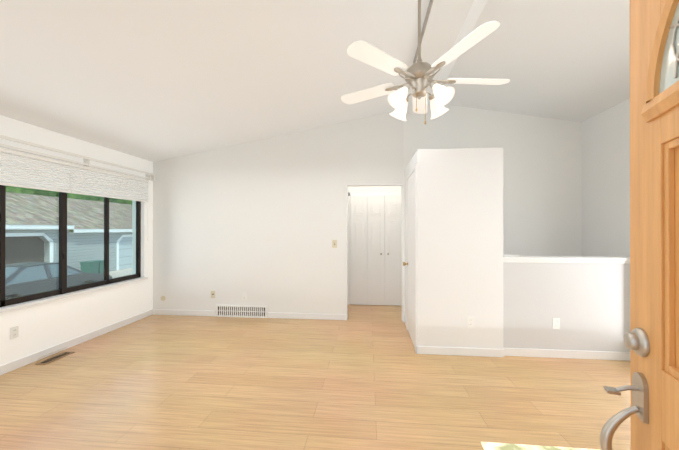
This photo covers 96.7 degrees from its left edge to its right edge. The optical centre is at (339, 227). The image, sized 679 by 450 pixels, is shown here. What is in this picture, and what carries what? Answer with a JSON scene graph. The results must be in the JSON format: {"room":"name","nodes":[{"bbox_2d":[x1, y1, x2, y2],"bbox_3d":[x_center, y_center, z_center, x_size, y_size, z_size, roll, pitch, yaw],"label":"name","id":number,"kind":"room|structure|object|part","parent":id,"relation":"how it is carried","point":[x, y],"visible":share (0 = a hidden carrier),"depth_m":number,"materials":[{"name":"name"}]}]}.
{"room":"living room","nodes":[
{"label":"living room","id":0,"kind":"room"},
{"bbox_2d":[0,115,152,365],"bbox_3d":[-3.250,0.154,3.052,0.200,2.450,5.920,0,0,6],"label":"wall","id":1,"kind":"structure","parent":0,"point":[43,326],"depth_m":3.56,"materials":[{"name":"white paint"}]},
{"bbox_2d":[10,325,18,339],"bbox_3d":[-3.156,1.019,2.930,0.010,0.115,0.070,0,0,6],"label":"outlet","id":2,"kind":"object","parent":1,"relation":"attached to","point":[14,331],"visible":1,"depth_m":2.93,"materials":[{"name":"white plastic"}]},
{"bbox_2d":[0,152,70,192],"bbox_3d":[-3.136,-0.548,2.862,0.040,0.305,1.158,0,0,6],"label":"window shade","id":3,"kind":"object","parent":1,"relation":"attached to","point":[21,171],"visible":0.96,"depth_m":3.06,"materials":[{"name":"fabric"}]},
{"bbox_2d":[0,185,140,306],"bbox_3d":[-3.238,0.054,2.896,0.085,1.410,3.510,0,0,6],"label":"window","id":4,"kind":"structure","parent":1,"relation":"in","point":[62,260],"depth_m":3.45,"materials":[{"name":"clear glass"}]},
{"bbox_2d":[0,277,147,312],"bbox_3d":[-3.175,0.776,2.888,0.090,0.037,3.590,0,0,6],"label":"window sill","id":5,"kind":"structure","parent":1,"relation":"attached to","point":[40,301],"depth_m":3.39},
{"bbox_2d":[0,148,148,181],"bbox_3d":[-3.136,-0.719,2.888,0.060,0.035,3.570,0,0,6],"label":"blind headrail","id":6,"kind":"object","parent":1,"relation":"attached to","point":[8,151],"visible":0.77,"depth_m":3.37,"materials":[{"name":"white plastic"}]},
{"bbox_2d":[147,202,147,240],"bbox_3d":[-2.980,-0.244,4.685,0.012,0.915,0.012,0,0,6],"label":"blind cord","id":7,"kind":"object","parent":6,"relation":"hanging from","point":[147,221],"visible":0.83,"depth_m":4.68,"materials":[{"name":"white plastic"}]},
{"bbox_2d":[0,134,155,180],"bbox_3d":[-3.127,-0.799,2.747,0.105,0.115,3.992,0,0,6],"label":"track","id":8,"kind":"object","parent":1,"relation":"attached to","point":[150,176],"visible":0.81,"depth_m":3.45,"materials":[{"name":"white plastic"}]},
{"bbox_2d":[70,167,148,201],"bbox_3d":[-3.021,-0.545,4.055,0.040,0.305,1.214,0,0,6],"label":"window shade","id":9,"kind":"object","parent":1,"relation":"attached to","point":[89,182],"visible":0.9,"depth_m":3.91,"materials":[{"name":"fabric"}]},
{"bbox_2d":[0,0,487,161],"bbox_3d":[-1.121,-1.510,2.318,4.580,0.986,4.860,0,0,6],"label":"ceiling","id":10,"kind":"structure","parent":0,"point":[153,80],"depth_m":2.62,"materials":[{"name":"white paint"}]},
{"bbox_2d":[406,0,473,114],"bbox_3d":[0.835,-1.755,2.180,0.300,0.175,4.520,0,0,6],"label":"ridge beam","id":11,"kind":"structure","parent":10,"relation":"attached to","point":[446,20],"depth_m":2.55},
{"bbox_2d":[413,0,432,63],"bbox_3d":[0.683,-1.701,2.195,0.007,0.077,4.520,0,0,6],"label":"joint","id":12,"kind":"object","parent":11,"relation":"attached to","point":[425,21],"depth_m":2.52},
{"bbox_2d":[341,0,509,123],"bbox_3d":[0.557,-1.192,2.011,1.138,1.054,1.143,0,0,6],"label":"ceiling fan","id":13,"kind":"object","parent":11,"relation":"hanging from","point":[419,74],"visible":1,"depth_m":1.91,"materials":[{"name":"white wood"}]},
{"bbox_2d":[0,304,630,449],"bbox_3d":[0.025,1.439,2.732,6.780,0.120,5.920,0,0,6],"label":"floor","id":14,"kind":"structure","parent":0,"point":[364,377],"depth_m":2.52,"materials":[{"name":"brown wood"}]},
{"bbox_2d":[36,348,73,364],"bbox_3d":[-3.000,1.340,3.191,0.110,0.080,0.310,0,0,6],"label":"floor vent","id":15,"kind":"object","parent":14,"relation":"in","point":[54,358],"visible":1,"depth_m":3.17,"materials":[{"name":"brown plastic"}]},
{"bbox_2d":[481,442,600,449],"bbox_3d":[1.337,1.370,1.546,0.940,0.012,0.670,0,0,6],"label":"door mat","id":16,"kind":"object","parent":14,"relation":"on","point":[495,446],"visible":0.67,"depth_m":1.87,"materials":[{"name":"beige fabric"}]},
{"bbox_2d":[153,104,581,317],"bbox_3d":[0.202,-0.232,4.568,6.780,3.231,0.120,0,0,6],"label":"wall","id":17,"kind":"structure","parent":0,"point":[261,222],"depth_m":4.57,"materials":[{"name":"white paint"}]},
{"bbox_2d":[216,305,266,317],"bbox_3d":[-1.517,1.294,4.661,0.820,0.180,0.018,0,0,6],"label":"air vent","id":18,"kind":"object","parent":17,"relation":"in","point":[241,311],"visible":1,"depth_m":4.66,"materials":[{"name":"white plastic"}]},
{"bbox_2d":[0,309,629,374],"bbox_3d":[0.023,1.336,2.718,6.380,0.085,5.450,0,0,6],"label":"baseboard","id":19,"kind":"structure","parent":17,"relation":"attached to","point":[431,350],"depth_m":3.25,"materials":[{"name":"white wood"}]},
{"bbox_2d":[332,240,336,247],"bbox_3d":[-0.074,0.243,4.524,0.070,0.115,0.018,0,0,6],"label":"light switch","id":20,"kind":"object","parent":17,"relation":"attached to","point":[334,243],"visible":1,"depth_m":4.53,"materials":[{"name":"beige plastic"}]},
{"bbox_2d":[346,184,403,321],"bbox_3d":[0.525,0.368,4.532,0.850,2.030,0.126,0,0,6],"label":"door frame","id":21,"kind":"structure","parent":17,"relation":"attached to","point":[402,204],"depth_m":4.51,"materials":[{"name":"white wood"}]},
{"bbox_2d":[348,186,401,305],"bbox_3d":[0.480,0.161,5.474,3.600,2.450,0.120,0,0,6],"label":"wall","id":22,"kind":"structure","parent":0,"point":[371,189],"depth_m":5.40,"materials":[{"name":"white paint"}]},
{"bbox_2d":[348,192,400,304],"bbox_3d":[0.802,0.380,5.375,1.340,2.010,0.015,0,0,6],"label":"door frame","id":23,"kind":"structure","parent":22,"relation":"attached to","point":[378,194],"depth_m":5.43,"materials":[{"name":"white wood"}]},
{"bbox_2d":[350,196,401,304],"bbox_3d":[0.799,0.404,5.344,1.214,1.938,0.061,0,0,6],"label":"bifold doors","id":24,"kind":"structure","parent":22,"relation":"in","point":[358,256],"depth_m":5.36,"materials":[{"name":"white wood"}]},
{"bbox_2d":[405,147,502,348],"bbox_3d":[1.356,0.261,3.827,0.900,2.240,1.130,0,0,6],"label":"wall","id":25,"kind":"structure","parent":0,"point":[459,236],"depth_m":3.27,"materials":[{"name":"white paint"}]},
{"bbox_2d":[403,163,416,352],"bbox_3d":[0.855,0.336,3.730,0.079,2.090,0.810,0,0,6],"label":"door","id":26,"kind":"structure","parent":25,"relation":"attached to","point":[411,252],"depth_m":3.68,"materials":[{"name":"wood"}]},
{"bbox_2d":[467,317,473,327],"bbox_3d":[1.411,1.020,3.248,0.070,0.115,0.010,0,0,6],"label":"electrical outlet","id":27,"kind":"object","parent":25,"relation":"attached to","point":[470,322],"visible":1,"depth_m":3.25,"materials":[{"name":"white plastic"}]},
{"bbox_2d":[443,0,629,121],"bbox_3d":[2.253,-1.720,1.992,2.200,0.567,4.860,0,0,6],"label":"ceiling","id":28,"kind":"structure","parent":0,"point":[568,60],"depth_m":3.02,"materials":[{"name":"white paint"}]},
{"bbox_2d":[503,262,629,351],"bbox_3d":[2.516,0.863,3.247,1.520,1.035,0.120,0,0,6],"label":"wall","id":29,"kind":"structure","parent":0,"point":[588,304],"depth_m":3.20,"materials":[{"name":"white paint"}]},
{"bbox_2d":[553,318,559,328],"bbox_3d":[2.300,1.020,3.202,0.070,0.115,0.010,0,0,6],"label":"outlet","id":30,"kind":"object","parent":29,"relation":"attached to","point":[556,323],"visible":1,"depth_m":3.20,"materials":[{"name":"white plastic"}]},
{"bbox_2d":[503,256,629,263],"bbox_3d":[2.515,0.345,3.245,1.520,0.060,0.165,0,0,6],"label":"trim","id":31,"kind":"structure","parent":29,"relation":"on","point":[570,259],"depth_m":3.19,"materials":[{"name":"white wood"}]},
{"bbox_2d":[503,255,519,256],"bbox_3d":[1.866,0.305,3.283,0.160,0.020,0.045,0,0,6],"label":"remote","id":32,"kind":"object","parent":31,"relation":"on","point":[511,255],"visible":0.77,"depth_m":3.26,"materials":[{"name":"white plastic"}]},
{"bbox_2d":[581,98,629,256],"bbox_3d":[3.299,-0.072,2.420,0.200,2.899,5.920,0,0,6],"label":"wall","id":33,"kind":"structure","parent":0,"point":[605,136],"depth_m":3.75,"materials":[{"name":"white paint"}]},
{"bbox_3d":[-0.250,-0.244,-0.100,6.780,3.231,0.220,0,0,6],"label":"wall","id":34,"kind":"structure","parent":0,"visible":0},
{"bbox_2d":[599,0,678,449],"bbox_3d":[0.576,0.346,0.393,0.128,2.030,0.912,0,0,23],"label":"door leaf","id":35,"kind":"structure","parent":34,"relation":"in","point":[654,229],"depth_m":0.71,"materials":[{"name":"brown wood"}]},
{"bbox_3d":[0.732,0.459,0.769,0.118,0.419,0.098,0,0,23],"label":"entry door hardware","id":36,"kind":"part","parent":35,"relation":"part of","materials":[{"name":"silver metal"}]},
{"bbox_2d":[641,0,678,122],"bbox_3d":[0.586,-0.425,0.390,0.016,0.349,0.714,0,0,23],"label":"window frame","id":37,"kind":"structure","parent":35,"relation":"attached to","point":[662,103],"depth_m":0.66,"materials":[{"name":"brown wood"}]},
{"bbox_2d":[659,2,678,93],"bbox_3d":[0.592,-0.425,0.387,0.001,0.265,0.630,0,0,23],"label":"door window","id":38,"kind":"structure","parent":35,"relation":"attached to","point":[667,80],"depth_m":0.64,"materials":[{"name":"clear glass"}]},
{"bbox_2d":[669,17,678,78],"bbox_3d":[0.590,-0.426,0.388,0.006,0.252,0.537,0,0,23],"label":"window grille","id":39,"kind":"object","parent":38,"relation":"attached to","point":[675,55],"depth_m":0.62,"materials":[{"name":"silver metal"}]},
{"label":"outside","id":40,"kind":"structure","parent":0,"visible":0},
{"bbox_2d":[109,268,131,277],"bbox_3d":[-8.951,2.849,10.790,100.000,0.300,100.000,0,0,6],"label":"ground","id":41,"kind":"structure","parent":40,"point":[121,273],"depth_m":17.85,"materials":[{"name":"grey concrete"}]},
{"bbox_2d":[5,193,73,265],"bbox_3d":[-17.310,0.219,11.002,5.320,4.920,10.800,0,0,6],"label":"garage","id":42,"kind":"structure","parent":41,"relation":"on","point":[50,249],"depth_m":14.75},
{"bbox_2d":[5,262,111,298],"bbox_3d":[-10.607,1.968,10.400,1.820,1.460,4.600,0,0,6],"label":"sedan","id":43,"kind":"object","parent":41,"relation":"on","point":[26,270],"depth_m":9.93,"materials":[{"name":"paint"}]},
{"bbox_3d":[-10.626,1.487,10.202,1.676,0.460,2.576,0,0,6],"label":"glass","id":44,"kind":"part","parent":43,"relation":"part of","materials":[{"name":"glass"}]},
{"bbox_2d":[6,192,131,271],"bbox_3d":[-15.379,0.464,28.899,4.920,4.920,25.200,0,0,6],"label":"garage","id":45,"kind":"structure","parent":41,"relation":"on","point":[82,242],"depth_m":18.66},
{"bbox_3d":[-14.132,1.763,20.486,0.060,2.280,2.300,0,0,6],"label":"door","id":46,"kind":"part","parent":45,"relation":"part of","materials":[{"name":"white"}]},
{"bbox_2d":[80,261,99,272],"bbox_3d":[-13.487,2.363,16.253,0.760,1.060,0.500,0,0,6],"label":"bin","id":47,"kind":"object","parent":41,"relation":"on","point":[95,267],"depth_m":16.04,"materials":[{"name":"green plastic"}]},
{"bbox_2d":[93,260,103,272],"bbox_3d":[-13.434,2.364,16.801,0.760,1.060,0.500,0,0,6],"label":"bin","id":48,"kind":"object","parent":41,"relation":"on","point":[101,266],"depth_m":16.64,"materials":[{"name":"green plastic"}]},
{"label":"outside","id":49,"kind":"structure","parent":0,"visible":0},
{"bbox_2d":[6,186,131,232],"bbox_3d":[-26.106,-4.997,24.636,14.190,12.931,62.476,0,0,-1],"label":"trees","id":50,"kind":"object","parent":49,"point":[46,193],"depth_m":23.43,"materials":[{"name":"green plant"}]}
]}

